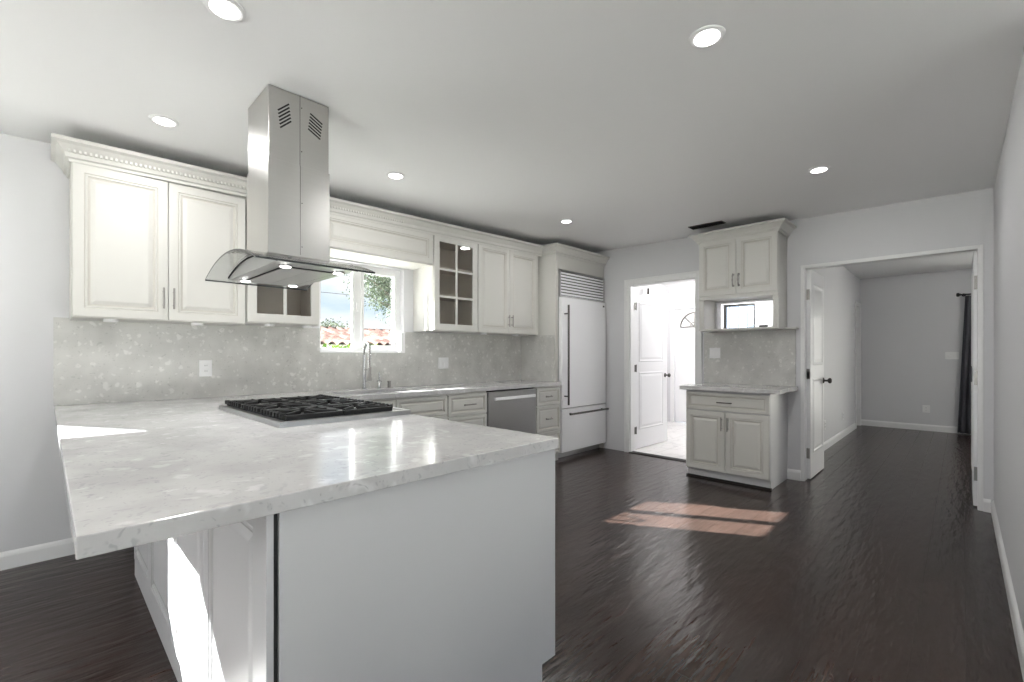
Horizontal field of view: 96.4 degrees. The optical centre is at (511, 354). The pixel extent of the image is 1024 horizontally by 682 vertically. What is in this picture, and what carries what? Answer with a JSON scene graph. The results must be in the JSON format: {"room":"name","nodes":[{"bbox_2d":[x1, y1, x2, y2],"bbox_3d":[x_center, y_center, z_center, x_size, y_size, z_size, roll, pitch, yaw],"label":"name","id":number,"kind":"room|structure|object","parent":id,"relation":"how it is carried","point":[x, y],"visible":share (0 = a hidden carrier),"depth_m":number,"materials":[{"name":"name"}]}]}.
{"room":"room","nodes":[
{"label":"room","id":0,"kind":"room"},
{"bbox_2d":[0,133,664,551],"bbox_3d":[-1.422,-0.140,4.198,0.130,2.720,12.400,0,0,44],"label":"wall","id":1,"kind":"structure","parent":0,"point":[34,190],"depth_m":2.68,"materials":[{"name":"white paint"}]},
{"bbox_2d":[0,538,74,570],"bbox_3d":[-4.011,1.170,1.457,0.014,0.100,4.260,0,0,44],"label":"baseboard","id":2,"kind":"structure","parent":1,"relation":"attached to","point":[19,557],"depth_m":2.69,"materials":[{"name":"white paint"}]},
{"bbox_2d":[69,162,244,326],"bbox_3d":[-2.263,-0.656,2.974,0.381,0.888,0.874,0,0,44],"label":"upper cabinet","id":3,"kind":"object","parent":1,"relation":"attached to","point":[142,249],"visible":0.98,"depth_m":2.81,"materials":[{"name":"grey paint"}]},
{"bbox_2d":[103,319,117,321],"bbox_3d":[-2.380,-0.203,2.714,0.068,0.016,0.068,0,0,44],"label":"puck light","id":4,"kind":"object","parent":3,"relation":"attached to","point":[104,320],"visible":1,"depth_m":2.69,"materials":[{"name":"white plastic"}]},
{"bbox_2d":[191,323,202,325],"bbox_3d":[-2.079,-0.203,3.021,0.068,0.016,0.068,0,0,44],"label":"puck light","id":5,"kind":"object","parent":3,"relation":"attached to","point":[194,324],"visible":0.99,"depth_m":3.00,"materials":[{"name":"white plastic"}]},
{"bbox_2d":[245,197,318,327],"bbox_3d":[-1.788,-0.673,3.482,0.348,0.893,0.508,0,0,44],"label":"upper cabinet","id":6,"kind":"object","parent":1,"relation":"attached to","point":[281,307],"visible":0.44,"depth_m":3.52,"materials":[{"name":"grey paint"}]},
{"bbox_2d":[257,283,309,287],"bbox_3d":[-1.799,-0.556,3.492,0.277,0.016,0.464,0,0,44],"label":"shelf","id":7,"kind":"object","parent":6,"relation":"attached to","point":[305,286],"depth_m":3.61,"materials":[{"name":"beige"}]},
{"bbox_2d":[53,317,554,405],"bbox_3d":[-1.127,0.037,4.015,0.544,0.537,4.088,0,0,44],"label":"backsplash","id":8,"kind":"structure","parent":1,"relation":"attached to","point":[95,362],"depth_m":3.47,"materials":[{"name":"grey stone"}]},
{"bbox_2d":[199,360,211,376],"bbox_3d":[-2.199,0.095,3.286,0.008,0.118,0.078,0,0,44],"label":"power outlet","id":9,"kind":"object","parent":8,"relation":"attached to","point":[205,366],"visible":1,"depth_m":3.28,"materials":[{"name":"white plastic"}]},
{"bbox_2d":[438,357,447,368],"bbox_3d":[-0.717,0.085,4.795,0.009,0.118,0.130,0,0,44],"label":"light switch","id":10,"kind":"object","parent":8,"relation":"attached to","point":[442,361],"visible":1,"depth_m":4.79,"materials":[{"name":"white plastic"}]},
{"bbox_2d":[51,133,609,265],"bbox_3d":[-0.728,-1.174,4.319,5.134,0.194,0.427,0,0,-43],"label":"crown molding","id":11,"kind":"structure","parent":1,"relation":"attached to","point":[65,150],"depth_m":3.06,"materials":[{"name":"grey paint"}]},
{"bbox_2d":[319,261,404,352],"bbox_3d":[-1.377,-0.425,4.206,0.133,0.810,0.825,0,0,44],"label":"window","id":12,"kind":"structure","parent":1,"relation":"in","point":[357,278],"depth_m":4.22,"materials":[{"name":"white paint"}]},
{"bbox_2d":[330,214,432,269],"bbox_3d":[-1.234,-1.000,4.046,0.348,0.310,1.070,0,0,44],"label":"upper cabinet","id":13,"kind":"object","parent":1,"relation":"attached to","point":[350,239],"visible":0.61,"depth_m":3.94,"materials":[{"name":"grey paint"}]},
{"bbox_2d":[413,235,477,333],"bbox_3d":[-0.666,-0.699,4.625,0.348,0.933,0.549,0,0,44],"label":"upper cabinet","id":14,"kind":"object","parent":1,"relation":"attached to","point":[445,292],"visible":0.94,"depth_m":4.55,"materials":[{"name":"grey paint"}]},
{"bbox_2d":[440,266,471,275],"bbox_3d":[-0.676,-0.856,4.635,0.277,0.016,0.505,0,0,44],"label":"shelf","id":15,"kind":"object","parent":14,"relation":"attached to","point":[442,273],"depth_m":4.70,"materials":[{"name":"beige"}]},
{"bbox_2d":[440,295,471,301],"bbox_3d":[-0.676,-0.576,4.635,0.277,0.016,0.505,0,0,44],"label":"shelf","id":16,"kind":"object","parent":14,"relation":"attached to","point":[441,299],"depth_m":4.77,"materials":[{"name":"beige"}]},
{"bbox_2d":[457,244,537,335],"bbox_3d":[-0.107,-0.706,5.171,0.381,0.948,1.006,0,0,44],"label":"upper cabinet","id":17,"kind":"object","parent":1,"relation":"attached to","point":[507,279],"visible":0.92,"depth_m":5.01,"materials":[{"name":"grey paint"}]},
{"bbox_2d":[0,421,1022,681],"bbox_3d":[1.817,1.269,2.351,7.500,0.102,14.300,0,0,44],"label":"floor","id":18,"kind":"structure","parent":0,"point":[882,564],"depth_m":2.43,"materials":[{"name":"brown wood"}]},
{"bbox_2d":[134,449,554,681],"bbox_3d":[-0.971,0.784,2.119,2.202,0.872,1.052,0,0,44],"label":"base cabinet","id":19,"kind":"object","parent":18,"relation":"on","point":[450,577],"visible":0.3,"depth_m":1.30,"materials":[{"name":"grey paint"}]},
{"bbox_2d":[54,380,560,559],"bbox_3d":[-0.312,0.326,3.216,2.827,0.040,4.084,0,0,44],"label":"countertop","id":20,"kind":"structure","parent":19,"relation":"on","point":[136,473],"depth_m":1.38,"materials":[{"name":"white stone"}]},
{"bbox_2d":[218,394,410,427],"bbox_3d":[-1.088,0.279,2.471,0.965,0.053,0.640,0,0,44],"label":"cooktop","id":21,"kind":"object","parent":20,"relation":"in","point":[282,412],"visible":1,"depth_m":2.25,"materials":[{"name":"metal"}]},
{"bbox_2d":[361,341,371,389],"bbox_3d":[-1.271,0.093,4.000,0.092,0.426,0.215,0,0,-17],"label":"faucet","id":22,"kind":"object","parent":20,"relation":"on","point":[366,344],"visible":1,"depth_m":4.02,"materials":[{"name":"silver metal"}]},
{"bbox_2d":[377,372,381,388],"bbox_3d":[-1.198,0.231,4.139,0.044,0.150,0.122,0,0,-23],"label":"tap","id":23,"kind":"object","parent":20,"relation":"on","point":[379,381],"visible":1,"depth_m":4.17,"materials":[{"name":"silver metal"}]},
{"bbox_2d":[364,394,446,419],"bbox_3d":[-1.145,0.784,3.903,0.646,0.872,1.048,0,0,44],"label":"base cabinet","id":24,"kind":"object","parent":18,"relation":"on","point":[435,406],"visible":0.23,"depth_m":3.90,"materials":[{"name":"grey paint"}]},
{"bbox_2d":[446,391,486,425],"bbox_3d":[-0.609,0.784,4.449,0.646,0.872,0.473,0,0,44],"label":"base cabinet","id":25,"kind":"object","parent":18,"relation":"on","point":[469,407],"visible":0.24,"depth_m":4.25,"materials":[{"name":"grey paint"}]},
{"bbox_2d":[486,387,535,433],"bbox_3d":[-0.179,0.785,4.861,0.635,0.870,0.708,0,0,44],"label":"dishwasher","id":26,"kind":"object","parent":18,"relation":"on","point":[509,409],"visible":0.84,"depth_m":4.67,"materials":[{"name":"silver metal"}]},
{"bbox_2d":[534,386,559,453],"bbox_3d":[0.205,0.784,5.277,0.648,0.872,0.416,0,0,44],"label":"base cabinet","id":27,"kind":"object","parent":18,"relation":"on","point":[548,397],"visible":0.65,"depth_m":5.07,"materials":[{"name":"grey paint"}]},
{"bbox_2d":[538,254,603,460],"bbox_3d":[0.660,0.020,5.832,0.548,2.400,1.006,0,0,44],"label":"refrigerator surround","id":28,"kind":"object","parent":18,"relation":"on","point":[548,266],"visible":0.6,"depth_m":5.38,"materials":[{"name":"grey paint"}]},
{"bbox_2d":[558,269,608,457],"bbox_3d":[0.720,0.113,5.797,0.647,2.215,0.922,0,0,44],"label":"refrigerator","id":29,"kind":"object","parent":18,"relation":"on","point":[581,305],"visible":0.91,"depth_m":5.58,"materials":[{"name":"metal"}]},
{"bbox_2d":[686,390,787,490],"bbox_3d":[2.227,0.784,4.558,0.775,0.872,0.631,0,0,44],"label":"base cabinet","id":30,"kind":"object","parent":18,"relation":"on","point":[737,438],"visible":0.9,"depth_m":4.33,"materials":[{"name":"grey paint"}]},
{"bbox_2d":[679,383,797,394],"bbox_3d":[2.239,0.326,4.541,0.905,0.040,0.639,0,0,44],"label":"countertop","id":31,"kind":"structure","parent":30,"relation":"on","point":[724,387],"depth_m":4.35,"materials":[{"name":"white stone"}]},
{"bbox_2d":[0,0,1023,251],"bbox_3d":[0.118,-1.299,0.620,7.500,0.563,9.450,0,0,44],"label":"ceiling","id":32,"kind":"structure","parent":0,"point":[514,119],"depth_m":2.23,"materials":[{"name":"white paint"}]},
{"bbox_2d":[149,115,178,127],"bbox_3d":[-1.865,-1.252,2.454,0.132,0.010,0.132,0,0,44],"label":"recessed light","id":33,"kind":"object","parent":32,"relation":"in","point":[165,121],"visible":1,"depth_m":2.44,"materials":[{"name":"white paint"}]},
{"bbox_2d":[202,0,245,22],"bbox_3d":[-1.019,-1.227,1.624,0.132,0.010,0.132,0,0,44],"label":"recessed light","id":34,"kind":"object","parent":32,"relation":"in","point":[232,11],"visible":1,"depth_m":1.62,"materials":[{"name":"white paint"}]},
{"bbox_2d":[205,84,374,290],"bbox_3d":[-1.139,-0.817,2.309,0.830,0.858,0.524,0,0,44],"label":"range hood","id":35,"kind":"object","parent":32,"relation":"attached to","point":[288,177],"visible":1,"depth_m":2.19,"materials":[{"name":"silver metal"}]},
{"bbox_2d":[386,172,404,178],"bbox_3d":[-0.830,-1.277,3.266,0.132,0.010,0.132,0,0,44],"label":"recessed light","id":36,"kind":"object","parent":32,"relation":"in","point":[393,175],"visible":1,"depth_m":3.25,"materials":[{"name":"white paint"}]},
{"bbox_2d":[560,219,572,223],"bbox_3d":[0.537,-1.317,4.517,0.132,0.010,0.132,0,0,44],"label":"recessed light","id":37,"kind":"object","parent":32,"relation":"in","point":[566,220],"visible":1,"depth_m":4.50,"materials":[{"name":"white paint"}]},
{"bbox_2d":[688,221,725,229],"bbox_3d":[1.986,-1.322,4.665,0.340,0.011,0.120,0,0,44],"label":"ceiling vent","id":38,"kind":"object","parent":32,"relation":"in","point":[716,222],"visible":1,"depth_m":4.65,"materials":[{"name":"grey metal"}]},
{"bbox_2d":[689,25,725,48],"bbox_3d":[0.758,-1.233,1.778,0.132,0.010,0.132,0,0,44],"label":"recessed light","id":39,"kind":"object","parent":32,"relation":"in","point":[709,38],"visible":1,"depth_m":1.77,"materials":[{"name":"white paint"}]},
{"bbox_2d":[808,166,830,173],"bbox_3d":[2.120,-1.276,3.160,0.132,0.010,0.132,0,0,44],"label":"recessed light","id":40,"kind":"object","parent":32,"relation":"in","point":[819,169],"visible":1,"depth_m":3.14,"materials":[{"name":"white paint"}]},
{"bbox_2d":[661,280,694,285],"bbox_3d":[2.780,-1.430,6.694,2.790,0.300,2.950,0,0,44],"label":"ceiling","id":41,"kind":"structure","parent":0,"point":[693,280],"depth_m":8.19,"materials":[{"name":"white paint"}]},
{"bbox_2d":[665,282,772,421],"bbox_3d":[3.769,-0.140,7.595,2.520,2.720,0.120,0,0,44],"label":"wall","id":42,"kind":"structure","parent":0,"point":[677,294],"depth_m":8.27,"materials":[{"name":"white paint"}]},
{"bbox_2d":[670,304,694,421],"bbox_3d":[3.200,0.160,8.057,0.860,2.120,0.016,0,0,44],"label":"trim","id":43,"kind":"structure","parent":42,"relation":"attached to","point":[673,307],"depth_m":8.32,"materials":[{"name":"white paint"}]},
{"bbox_2d":[675,308,694,421],"bbox_3d":[3.233,0.193,8.091,0.712,2.035,0.062,0,0,44],"label":"door","id":44,"kind":"structure","parent":42,"relation":"in","point":[684,318],"depth_m":8.22,"materials":[{"name":"white paint"}]},
{"bbox_2d":[680,312,694,327],"bbox_3d":[3.221,-0.626,8.079,0.528,0.276,0.028,0,0,44],"label":"fan light","id":45,"kind":"object","parent":44,"relation":"attached to","point":[687,319],"depth_m":8.17,"materials":[{"name":"white glass"}]},
{"bbox_2d":[721,302,760,327],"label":"window","id":46,"kind":"structure","parent":42,"relation":"in","point":[757,305],"depth_m":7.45,"materials":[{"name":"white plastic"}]},
{"bbox_2d":[593,187,993,501],"bbox_3d":[3.425,-0.140,3.911,7.190,2.720,0.120,0,0,44],"label":"wall","id":47,"kind":"structure","parent":0,"point":[962,219],"depth_m":4.24,"materials":[{"name":"white paint"}]},
{"bbox_2d":[635,287,670,448],"bbox_3d":[1.854,0.164,6.136,0.195,2.088,0.906,0,0,44],"label":"door","id":48,"kind":"structure","parent":47,"relation":"in","point":[651,374],"depth_m":6.12,"materials":[{"name":"white paint"}]},
{"bbox_2d":[629,451,685,461],"bbox_3d":[1.789,1.216,5.460,0.835,0.008,0.100,0,0,44],"label":"trim","id":49,"kind":"structure","parent":47,"relation":"attached to","point":[634,452],"depth_m":5.46,"materials":[{"name":"black"}]},
{"bbox_2d":[624,271,701,451],"bbox_3d":[1.810,0.139,5.481,0.971,2.163,0.142,0,0,44],"label":"trim","id":50,"kind":"structure","parent":47,"relation":"attached to","point":[629,285],"depth_m":5.73,"materials":[{"name":"white paint"}]},
{"bbox_2d":[688,218,798,331],"bbox_3d":[2.320,-0.752,4.627,0.920,1.005,0.403,0,0,44],"label":"upper cabinet","id":51,"kind":"object","parent":47,"relation":"attached to","point":[749,261],"visible":1,"depth_m":4.50,"materials":[{"name":"grey paint"}]},
{"bbox_2d":[699,326,786,331],"bbox_3d":[2.342,-0.260,4.664,0.748,0.020,0.320,0,0,44],"label":"shelf","id":52,"kind":"object","parent":51,"relation":"attached to","point":[702,328],"depth_m":4.60,"materials":[{"name":"grey paint"}]},
{"bbox_2d":[704,330,795,385],"bbox_3d":[2.451,0.029,4.771,0.885,0.554,0.014,0,0,44],"label":"stone panel","id":53,"kind":"object","parent":47,"relation":"attached to","point":[768,357],"visible":1,"depth_m":4.73,"materials":[{"name":"grey stone"}]},
{"bbox_2d":[709,348,719,357],"bbox_3d":[2.211,-0.022,4.990,0.115,0.115,0.009,0,0,44],"label":"light switch","id":54,"kind":"object","parent":53,"relation":"attached to","point":[713,352],"visible":1,"depth_m":4.99,"materials":[{"name":"white plastic"}]},
{"bbox_2d":[787,469,800,480],"bbox_3d":[2.756,1.170,4.473,0.112,0.100,0.014,0,0,44],"label":"baseboard","id":55,"kind":"structure","parent":47,"relation":"attached to","point":[792,474],"depth_m":4.47,"materials":[{"name":"white paint"}]},
{"bbox_2d":[807,269,831,478],"bbox_3d":[3.134,0.186,4.658,0.121,2.043,0.621,0,0,44],"label":"door","id":56,"kind":"structure","parent":47,"relation":"in","point":[815,281],"depth_m":4.58,"materials":[{"name":"white paint"}]},
{"bbox_2d":[801,244,982,510],"bbox_3d":[3.282,0.177,4.047,1.235,2.085,0.125,0,0,44],"label":"trim","id":57,"kind":"structure","parent":47,"relation":"attached to","point":[965,249],"depth_m":3.84,"materials":[{"name":"white paint"}]},
{"bbox_2d":[971,251,976,505],"bbox_3d":[3.928,0.186,3.877,0.047,2.043,0.624,0,0,44],"label":"door","id":58,"kind":"structure","parent":47,"relation":"in","point":[974,258],"depth_m":3.67,"materials":[{"name":"white paint"}]},
{"bbox_2d":[983,498,990,512],"bbox_3d":[3.692,1.170,3.554,0.041,0.100,0.014,0,0,44],"label":"baseboard","id":59,"kind":"structure","parent":47,"relation":"attached to","point":[986,502],"depth_m":3.55,"materials":[{"name":"white paint"}]},
{"bbox_2d":[813,266,859,441],"bbox_3d":[4.404,-0.140,6.361,0.115,2.720,4.750,0,0,44],"label":"wall","id":60,"kind":"structure","parent":0,"point":[841,286],"depth_m":6.62,"materials":[{"name":"white paint"}]},
{"bbox_2d":[824,423,855,450],"bbox_3d":[4.237,1.170,6.098,0.014,0.100,4.120,0,0,44],"label":"baseboard","id":61,"kind":"structure","parent":60,"relation":"attached to","point":[843,433],"depth_m":6.53,"materials":[{"name":"white paint"}]},
{"bbox_2d":[855,301,860,427],"bbox_3d":[5.832,0.165,7.804,0.132,2.110,0.530,0,0,44],"label":"trim","id":62,"kind":"structure","parent":60,"relation":"attached to","point":[857,309],"depth_m":7.91,"materials":[{"name":"white paint"}]},
{"bbox_2d":[844,252,972,278],"bbox_3d":[6.122,-1.452,4.746,4.710,0.255,4.850,0,0,44],"label":"ceiling","id":63,"kind":"structure","parent":0,"point":[960,261],"depth_m":6.85,"materials":[{"name":"white paint"}]},
{"bbox_2d":[860,269,971,426],"bbox_3d":[7.741,-0.140,6.428,4.555,2.720,0.120,0,0,44],"label":"wall","id":64,"kind":"structure","parent":0,"point":[909,323],"depth_m":7.50,"materials":[{"name":"white paint"}]},
{"bbox_2d":[861,419,970,434],"bbox_3d":[6.617,1.170,7.438,1.535,0.100,0.014,0,0,44],"label":"baseboard","id":65,"kind":"structure","parent":64,"relation":"attached to","point":[937,428],"depth_m":7.50,"materials":[{"name":"white paint"}]},
{"bbox_2d":[923,405,929,412],"bbox_3d":[6.681,0.870,7.378,0.090,0.118,0.008,0,0,44],"label":"power outlet","id":66,"kind":"object","parent":64,"relation":"attached to","point":[926,408],"visible":1,"depth_m":7.37,"materials":[{"name":"white plastic"}]},
{"bbox_2d":[945,352,958,358],"bbox_3d":[6.894,0.008,7.168,0.155,0.115,0.009,0,0,44],"label":"light switch","id":67,"kind":"object","parent":64,"relation":"attached to","point":[948,355],"visible":1,"depth_m":7.17,"materials":[{"name":"white plastic"}]},
{"bbox_2d":[956,293,970,296],"bbox_3d":[7.906,-0.928,6.096,2.856,0.064,0.121,0,0,44],"label":"curtain rod","id":68,"kind":"object","parent":64,"relation":"attached to","point":[957,294],"visible":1,"depth_m":7.04,"materials":[{"name":"black metal"}]},
{"bbox_2d":[957,295,971,433],"bbox_3d":[7.051,0.147,6.896,0.486,2.105,0.085,0,0,44],"label":"curtain","id":69,"kind":"object","parent":68,"relation":"hanging from","point":[964,415],"visible":0.28,"depth_m":7.00,"materials":[{"name":"grey fabric"}]},
{"bbox_2d":[994,47,1023,632],"bbox_3d":[2.885,-0.140,2.598,0.120,2.720,2.750,0,0,44],"label":"wall","id":70,"kind":"structure","parent":0,"point":[1009,181],"depth_m":2.33,"materials":[{"name":"white paint"}]},
{"bbox_2d":[991,500,1023,681],"bbox_3d":[2.803,1.170,2.609,0.014,0.100,2.610,0,0,44],"label":"baseboard","id":71,"kind":"structure","parent":70,"relation":"attached to","point":[1014,612],"depth_m":2.19,"materials":[{"name":"white paint"}]},
{"label":"outside","id":72,"kind":"structure","parent":0,"visible":0},
{"bbox_3d":[-0.133,1.770,14.142,140.000,0.100,100.000,0,0,44],"label":"ground","id":73,"kind":"structure","parent":72,"visible":0},
{"bbox_2d":[321,317,348,326],"bbox_3d":[-7.986,0.011,18.789,2.692,3.418,2.613,0,0,-14],"label":"tree","id":74,"kind":"object","parent":73,"relation":"on","point":[325,323],"visible":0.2,"depth_m":18.59,"materials":[{"name":"green plant"}]},
{"bbox_2d":[321,326,393,348],"bbox_3d":[-5.231,0.410,14.942,5.200,2.620,12.000,0,0,44],"label":"house","id":75,"kind":"structure","parent":73,"relation":"on","point":[335,336],"depth_m":13.46,"materials":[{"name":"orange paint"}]},
{"bbox_2d":[322,343,392,348],"bbox_3d":[-1.775,0.754,8.607,1.548,1.934,5.271,0,0,43],"label":"hedge","id":76,"kind":"object","parent":73,"relation":"on","point":[324,344],"visible":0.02,"depth_m":7.43,"materials":[{"name":"green plant"}]},
{"bbox_2d":[342,273,392,325],"bbox_3d":[-2.332,-0.509,10.773,3.313,4.466,2.834,0,0,-22],"label":"tree","id":77,"kind":"object","parent":73,"relation":"on","point":[387,292],"visible":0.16,"depth_m":10.54,"materials":[{"name":"green plant"}]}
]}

